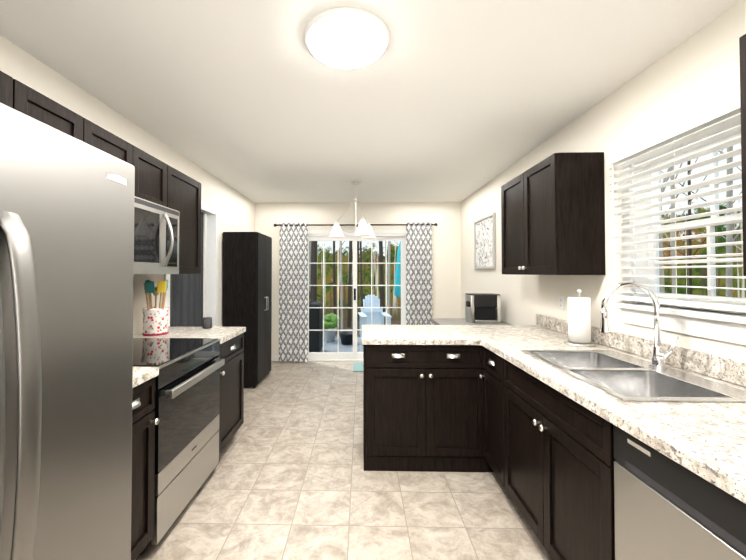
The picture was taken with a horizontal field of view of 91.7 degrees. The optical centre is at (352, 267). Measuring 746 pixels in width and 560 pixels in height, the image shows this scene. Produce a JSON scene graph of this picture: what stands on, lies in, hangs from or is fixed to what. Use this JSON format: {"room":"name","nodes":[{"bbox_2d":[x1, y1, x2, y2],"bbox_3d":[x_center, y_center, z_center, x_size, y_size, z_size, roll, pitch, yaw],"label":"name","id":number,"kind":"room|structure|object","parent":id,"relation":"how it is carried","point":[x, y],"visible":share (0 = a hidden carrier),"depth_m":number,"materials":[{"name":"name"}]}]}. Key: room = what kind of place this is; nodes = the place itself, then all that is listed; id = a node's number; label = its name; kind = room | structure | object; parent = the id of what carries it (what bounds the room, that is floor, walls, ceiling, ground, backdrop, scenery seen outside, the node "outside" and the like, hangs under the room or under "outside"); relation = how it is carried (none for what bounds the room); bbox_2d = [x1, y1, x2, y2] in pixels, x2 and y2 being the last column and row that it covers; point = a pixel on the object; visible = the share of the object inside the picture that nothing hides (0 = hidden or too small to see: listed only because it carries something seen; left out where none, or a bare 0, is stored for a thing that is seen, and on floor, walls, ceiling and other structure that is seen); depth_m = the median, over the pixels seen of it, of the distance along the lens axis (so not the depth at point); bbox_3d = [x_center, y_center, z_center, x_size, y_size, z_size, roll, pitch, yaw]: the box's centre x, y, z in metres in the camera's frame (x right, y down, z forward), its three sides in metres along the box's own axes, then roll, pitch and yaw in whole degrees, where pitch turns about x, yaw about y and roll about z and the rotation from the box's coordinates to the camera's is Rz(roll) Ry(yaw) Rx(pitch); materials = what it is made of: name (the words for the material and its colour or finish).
{"room":"kitchen","nodes":[
{"label":"kitchen","id":0,"kind":"room"},
{"bbox_2d":[0,35,254,335],"bbox_3d":[-1.680,0.163,1.979,0.120,2.467,7.570,0,-1,1],"label":"wall","id":1,"kind":"structure","parent":0,"point":[236,210],"depth_m":2.69,"materials":[{"name":"white paint"}]},
{"bbox_2d":[0,71,19,111],"bbox_3d":[-1.485,-0.582,1.149,0.309,0.330,0.528,0,-1,1],"label":"upper cabinet","id":2,"kind":"object","parent":1,"relation":"attached to","point":[9,87],"depth_m":1.39,"materials":[{"name":"brown wood"}]},
{"bbox_2d":[20,82,87,143],"bbox_3d":[-1.474,-0.355,1.589,0.309,0.770,0.353,0,-1,1],"label":"upper cabinet","id":3,"kind":"object","parent":1,"relation":"attached to","point":[34,104],"depth_m":1.59,"materials":[{"name":"brown wood"}]},
{"bbox_2d":[88,120,143,198],"bbox_3d":[-1.464,-0.568,1.989,0.309,0.330,0.437,0,-1,1],"label":"upper cabinet","id":4,"kind":"object","parent":1,"relation":"attached to","point":[100,138],"depth_m":2.05,"materials":[{"name":"brown wood"}]},
{"bbox_2d":[134,196,178,273],"bbox_3d":[-1.381,-0.179,2.142,0.460,0.437,0.752,0,-1,1],"label":"microwave","id":5,"kind":"object","parent":4,"relation":"attached to","point":[156,238],"visible":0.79,"depth_m":2.22,"materials":[{"name":"grey metal"}]},
{"bbox_2d":[144,152,171,208],"bbox_3d":[-1.457,-0.563,2.312,0.309,0.330,0.437,0,-1,1],"label":"upper cabinet","id":6,"kind":"object","parent":1,"relation":"attached to","point":[158,181],"depth_m":2.42,"materials":[{"name":"brown wood"}]},
{"bbox_2d":[172,167,200,273],"bbox_3d":[-1.445,-0.335,2.798,0.309,0.770,0.537,0,-1,1],"label":"upper cabinet","id":7,"kind":"object","parent":1,"relation":"attached to","point":[186,191],"depth_m":2.85,"materials":[{"name":"brown wood"}]},
{"bbox_2d":[170,212,206,326],"bbox_3d":[-1.642,0.407,3.560,0.030,2.030,0.860,0,-1,1],"label":"panel","id":8,"kind":"object","parent":1,"relation":"hanging from","point":[187,300],"visible":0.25,"depth_m":3.67,"materials":[{"name":"grey paint"}]},
{"bbox_2d":[164,201,218,326],"bbox_3d":[-1.636,0.368,3.620,0.134,2.110,1.140,0,-1,1],"label":"trim","id":9,"kind":"structure","parent":1,"relation":"attached to","point":[212,294],"depth_m":4.12,"materials":[{"name":"white wood"}]},
{"bbox_2d":[135,361,551,559],"bbox_3d":[-0.861,1.446,1.938,5.120,0.100,7.570,0,-1,1],"label":"floor","id":10,"kind":"structure","parent":0,"point":[289,478],"depth_m":2.17,"materials":[{"name":"tile"}]},
{"bbox_2d":[0,103,134,559],"bbox_3d":[-1.194,0.490,0.931,0.843,1.780,0.910,0,-1,1],"label":"fridge","id":11,"kind":"object","parent":10,"relation":"on","point":[66,281],"visible":1,"depth_m":1.05,"materials":[{"name":"grey metal"}]},
{"bbox_2d":[131,377,158,559],"bbox_3d":[-1.274,0.953,1.563,0.709,0.874,0.351,0,-1,1],"label":"base cabinet","id":12,"kind":"object","parent":10,"relation":"on","point":[144,421],"visible":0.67,"depth_m":1.65,"materials":[{"name":"black wood"}]},
{"bbox_2d":[133,367,158,387],"bbox_3d":[-1.275,0.495,1.570,0.680,0.040,0.354,0,-1,1],"label":"countertop","id":13,"kind":"structure","parent":12,"relation":"on","point":[141,375],"depth_m":1.65,"materials":[{"name":"stone"}]},
{"bbox_2d":[133,338,224,554],"bbox_3d":[-1.236,0.929,2.121,0.720,0.940,0.756,0,-1,1],"label":"range","id":14,"kind":"object","parent":10,"relation":"on","point":[187,406],"visible":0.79,"depth_m":2.01,"materials":[{"name":"grey"}]},
{"bbox_2d":[218,333,243,452],"bbox_3d":[-1.245,0.973,2.772,0.709,0.874,0.537,0,-1,1],"label":"base cabinet","id":15,"kind":"object","parent":10,"relation":"on","point":[231,418],"visible":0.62,"depth_m":2.77,"materials":[{"name":"black wood"}]},
{"bbox_2d":[133,327,245,343],"bbox_3d":[-1.246,0.515,2.782,0.680,0.040,0.543,0,-1,1],"label":"countertop","id":16,"kind":"structure","parent":15,"relation":"on","point":[223,334],"depth_m":2.75,"materials":[{"name":"stone"}]},
{"bbox_2d":[142,280,169,335],"bbox_3d":[-1.452,0.290,2.662,0.185,0.403,0.192,0,-1,1],"label":"utensil crock","id":17,"kind":"object","parent":16,"relation":"on","point":[155,320],"visible":1,"depth_m":2.60,"materials":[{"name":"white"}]},
{"bbox_2d":[202,317,211,328],"bbox_3d":[-1.197,0.454,2.955,0.074,0.085,0.100,0,-1,1],"label":"cup","id":18,"kind":"object","parent":16,"relation":"on","point":[206,322],"visible":1,"depth_m":2.94,"materials":[{"name":"grey ceramic"}]},
{"bbox_2d":[222,232,271,388],"bbox_3d":[-1.314,0.509,4.621,0.454,1.860,0.660,0,-1,1],"label":"pantry cabinet","id":19,"kind":"object","parent":10,"relation":"on","point":[247,280],"visible":0.88,"depth_m":4.30,"materials":[{"name":"black wood"}]},
{"bbox_2d":[353,363,362,371],"bbox_3d":[0.344,1.444,5.231,0.670,0.012,0.470,0,-1,1],"label":"doormat","id":20,"kind":"object","parent":10,"relation":"on","point":[357,367],"visible":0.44,"depth_m":5.20,"materials":[{"name":"teal fabric"}]},
{"bbox_2d":[363,345,478,471],"bbox_3d":[0.501,0.973,2.773,0.839,0.874,0.672,0,-1,1],"label":"base cabinet","id":21,"kind":"object","parent":10,"relation":"on","point":[421,402],"depth_m":2.49,"materials":[{"name":"black wood"}]},
{"bbox_2d":[362,325,477,344],"bbox_3d":[0.475,0.515,2.815,0.810,0.040,0.704,0,-1,1],"label":"countertop","id":22,"kind":"structure","parent":21,"relation":"on","point":[371,334],"depth_m":2.62,"materials":[{"name":"stone"}]},
{"bbox_2d":[431,318,511,324],"bbox_3d":[1.249,1.002,3.865,0.725,0.850,0.530,0,-1,1],"label":"side table","id":23,"kind":"object","parent":10,"relation":"on","point":[448,321],"visible":0.15,"depth_m":3.79,"materials":[{"name":"grey wood"}]},
{"bbox_2d":[465,293,500,322],"bbox_3d":[1.363,0.428,3.849,0.345,0.296,0.235,0,-1,1],"label":"toaster oven","id":24,"kind":"object","parent":23,"relation":"on","point":[482,307],"visible":1,"depth_m":3.75,"materials":[{"name":"silver metal"}]},
{"bbox_2d":[479,345,552,490],"bbox_3d":[1.218,0.964,2.265,0.736,0.874,0.431,0,-1,1],"label":"base cabinet","id":25,"kind":"object","parent":10,"relation":"on","point":[497,375],"depth_m":2.26,"materials":[{"name":"black wood"}]},
{"bbox_2d":[454,314,745,503],"bbox_3d":[1.202,0.440,1.235,0.719,0.140,3.830,0,-1,1],"label":"countertop","id":26,"kind":"structure","parent":25,"relation":"on","point":[706,441],"depth_m":1.25,"materials":[{"name":"stone"}]},
{"bbox_2d":[564,289,595,346],"bbox_3d":[1.433,0.310,2.287,0.170,0.351,0.170,0,-1,1],"label":"paper towel holder","id":27,"kind":"object","parent":26,"relation":"on","point":[579,321],"visible":1,"depth_m":2.24,"materials":[{"name":"white paper"}]},
{"bbox_2d":[520,350,745,401],"bbox_3d":[1.221,0.555,1.672,0.525,0.173,0.830,0,-1,1],"label":"sink","id":28,"kind":"object","parent":26,"relation":"in","point":[622,376],"visible":0.48,"depth_m":1.65,"materials":[{"name":"silver metal"}]},
{"bbox_2d":[600,282,678,368],"bbox_3d":[1.334,0.268,1.702,0.254,0.402,0.186,0,-1,1],"label":"faucet","id":29,"kind":"object","parent":26,"relation":"on","point":[659,357],"visible":1,"depth_m":1.70,"materials":[{"name":"silver metal"}]},
{"bbox_2d":[507,389,615,559],"bbox_3d":[1.223,1.042,1.679,0.698,0.700,0.975,0,-1,1],"label":"base cabinet","id":30,"kind":"object","parent":10,"relation":"on","point":[543,452],"depth_m":1.52,"materials":[{"name":"black wood"}]},
{"bbox_2d":[613,425,745,559],"bbox_3d":[1.189,0.943,0.888,0.670,0.872,0.600,0,-1,1],"label":"dishwasher","id":31,"kind":"object","parent":10,"relation":"on","point":[666,508],"visible":0.77,"depth_m":0.99,"materials":[{"name":"grey metal"}]},
{"bbox_2d":[255,202,460,355],"bbox_3d":[0.069,0.223,5.662,3.440,2.467,0.120,0,-1,1],"label":"wall","id":32,"kind":"structure","parent":0,"point":[446,263],"depth_m":5.61,"materials":[{"name":"white paint"}]},
{"bbox_2d":[271,355,296,361],"bbox_3d":[-1.197,1.411,5.608,0.670,0.090,0.012,0,-1,1],"label":"baseboard","id":33,"kind":"structure","parent":32,"relation":"attached to","point":[274,358],"depth_m":5.59,"materials":[{"name":"white wood"}]},
{"bbox_2d":[298,230,405,361],"bbox_3d":[0.034,0.436,5.652,1.770,2.040,0.135,0,-1,1],"label":"sliding glass door","id":34,"kind":"structure","parent":32,"relation":"attached to","point":[380,235],"depth_m":5.64,"materials":[{"name":"white glass"}]},
{"bbox_2d":[274,222,437,361],"bbox_3d":[0.036,0.372,5.531,2.504,2.115,0.136,0,-1,1],"label":"curtains","id":35,"kind":"object","parent":32,"relation":"attached to","point":[293,292],"visible":0.92,"depth_m":5.51,"materials":[{"name":"grey fabric"}]},
{"bbox_2d":[0,0,740,202],"bbox_3d":[-0.861,-1.121,1.980,5.120,0.100,7.570,0,-1,1],"label":"ceiling","id":36,"kind":"structure","parent":0,"point":[255,101],"depth_m":2.04,"materials":[{"name":"white paint"}]},
{"bbox_2d":[304,7,389,67],"bbox_3d":[-0.027,-1.035,1.693,0.400,0.081,0.400,0,-1,1],"label":"flush ceiling light","id":37,"kind":"object","parent":36,"relation":"attached to","point":[345,37],"visible":1,"depth_m":1.60,"materials":[{"name":"white glass"}]},
{"bbox_2d":[329,181,375,238],"bbox_3d":[-0.004,-0.700,4.358,0.581,0.664,0.599,0,-1,1],"label":"chandelier","id":38,"kind":"object","parent":36,"relation":"hanging from","point":[364,230],"visible":1,"depth_m":4.36,"materials":[{"name":"white glass"}]},
{"bbox_2d":[461,0,745,387],"bbox_3d":[1.639,0.162,1.899,0.120,2.467,7.570,0,-1,1],"label":"wall","id":39,"kind":"structure","parent":0,"point":[700,68],"depth_m":2.18,"materials":[{"name":"white paint"}]},
{"bbox_2d":[474,213,495,268],"bbox_3d":[1.626,-0.303,4.478,0.028,0.640,0.710,0,-1,1],"label":"picture","id":40,"kind":"object","parent":39,"relation":"attached to","point":[485,242],"visible":1,"depth_m":4.43,"materials":[{"name":"paper"}]},
{"bbox_2d":[501,152,604,274],"bbox_3d":[1.428,-0.334,2.717,0.339,0.775,0.880,0,-1,1],"label":"upper cabinet","id":41,"kind":"object","parent":39,"relation":"attached to","point":[552,214],"visible":1,"depth_m":2.29,"materials":[{"name":"black wood"}]},
{"bbox_2d":[559,295,563,310],"bbox_3d":[1.594,0.269,2.764,0.008,0.116,0.072,0,-1,1],"label":"electrical outlet plate","id":42,"kind":"object","parent":39,"relation":"attached to","point":[561,302],"visible":1,"depth_m":2.76,"materials":[{"name":"white plastic"}]},
{"bbox_2d":[606,89,745,311],"bbox_3d":[1.522,-0.253,1.683,0.066,0.855,0.908,0,-1,1],"label":"window blinds","id":43,"kind":"object","parent":39,"relation":"attached to","point":[716,111],"visible":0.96,"depth_m":1.66,"materials":[{"name":"white plastic"}]},
{"bbox_2d":[615,112,745,344],"bbox_3d":[1.611,-0.183,1.675,0.165,0.990,0.900,0,-1,1],"label":"window","id":44,"kind":"structure","parent":39,"relation":"attached to","point":[730,328],"depth_m":1.79,"materials":[{"name":"white"}]},
{"bbox_2d":[739,34,745,275],"bbox_3d":[1.395,-0.366,0.756,0.308,0.774,0.815,0,-1,1],"label":"upper cabinet","id":45,"kind":"object","parent":39,"relation":"attached to","point":[742,46],"visible":1,"depth_m":1.14,"materials":[{"name":"black wood"}]},
{"label":"outside","id":46,"kind":"structure","parent":0,"visible":0},
{"bbox_2d":[335,320,400,336],"bbox_3d":[0.125,2.643,7.933,28.000,0.100,28.000,0,-1,1],"label":"ground","id":47,"kind":"structure","parent":46,"point":[351,327],"depth_m":17.10,"materials":[{"name":"grey concrete"}]},
{"bbox_2d":[309,241,390,336],"bbox_3d":[-1.295,-3.111,13.849,13.667,11.604,7.504,0,-1,1],"label":"trunks","id":48,"kind":"object","parent":47,"relation":"on","point":[313,272],"depth_m":13.67,"materials":[{"name":"brown plant"}]},
{"bbox_2d":[659,143,742,296],"bbox_3d":[5.203,-2.536,3.053,2.086,10.103,9.236,0,-1,1],"label":"trunks","id":49,"kind":"object","parent":47,"relation":"on","point":[729,281],"depth_m":5.33,"materials":[{"name":"beige plant"}]},
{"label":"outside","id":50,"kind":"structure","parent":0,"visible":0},
{"bbox_2d":[320,337,362,352],"bbox_3d":[0.599,1.686,6.887,9.000,0.300,2.398,0,-1,1],"label":"floor","id":51,"kind":"structure","parent":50,"point":[333,346],"depth_m":7.04,"materials":[{"name":"grey concrete"}]},
{"bbox_2d":[309,291,322,351],"bbox_3d":[-1.120,0.956,6.540,1.100,1.150,0.600,0,-1,1],"label":"grill","id":52,"kind":"object","parent":51,"relation":"on","point":[317,335],"depth_m":6.23,"materials":[{"name":"black metal"}]},
{"bbox_2d":[324,313,339,341],"bbox_3d":[-0.468,1.255,7.630,0.405,0.586,0.403,0,-1,1],"label":"planter","id":53,"kind":"object","parent":51,"relation":"on","point":[331,322],"depth_m":7.52,"materials":[{"name":"white"}]},
{"bbox_2d":[339,332,352,344],"bbox_3d":[-0.111,1.433,7.308,0.339,0.220,0.339,0,-1,1],"label":"planter","id":54,"kind":"object","parent":51,"relation":"on","point":[346,339],"depth_m":7.19,"materials":[{"name":"grey plastic"}]},
{"bbox_2d":[358,295,391,345],"bbox_3d":[0.430,1.082,7.537,0.600,0.996,0.996,0,-1,-5],"label":"chair","id":55,"kind":"object","parent":51,"relation":"on","point":[378,319],"depth_m":7.74,"materials":[{"name":"white paint"}]},
{"bbox_2d":[394,241,400,296],"bbox_3d":[1.035,0.447,7.546,0.440,2.200,0.440,0,-1,1],"label":"patio umbrella","id":56,"kind":"object","parent":51,"relation":"on","point":[398,280],"depth_m":7.46,"materials":[{"name":"blue fabric"}]},
{"bbox_2d":[310,241,400,320],"bbox_3d":[0.392,-3.277,19.077,28.000,12.100,0.100,0,-1,1],"label":"trees","id":57,"kind":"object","parent":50,"point":[328,270],"depth_m":18.97,"materials":[{"name":"green plant"}]},
{"bbox_2d":[661,143,745,297],"bbox_3d":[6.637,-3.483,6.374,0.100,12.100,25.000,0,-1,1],"label":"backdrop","id":58,"kind":"structure","parent":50,"point":[720,281],"depth_m":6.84,"materials":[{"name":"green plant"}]}
]}

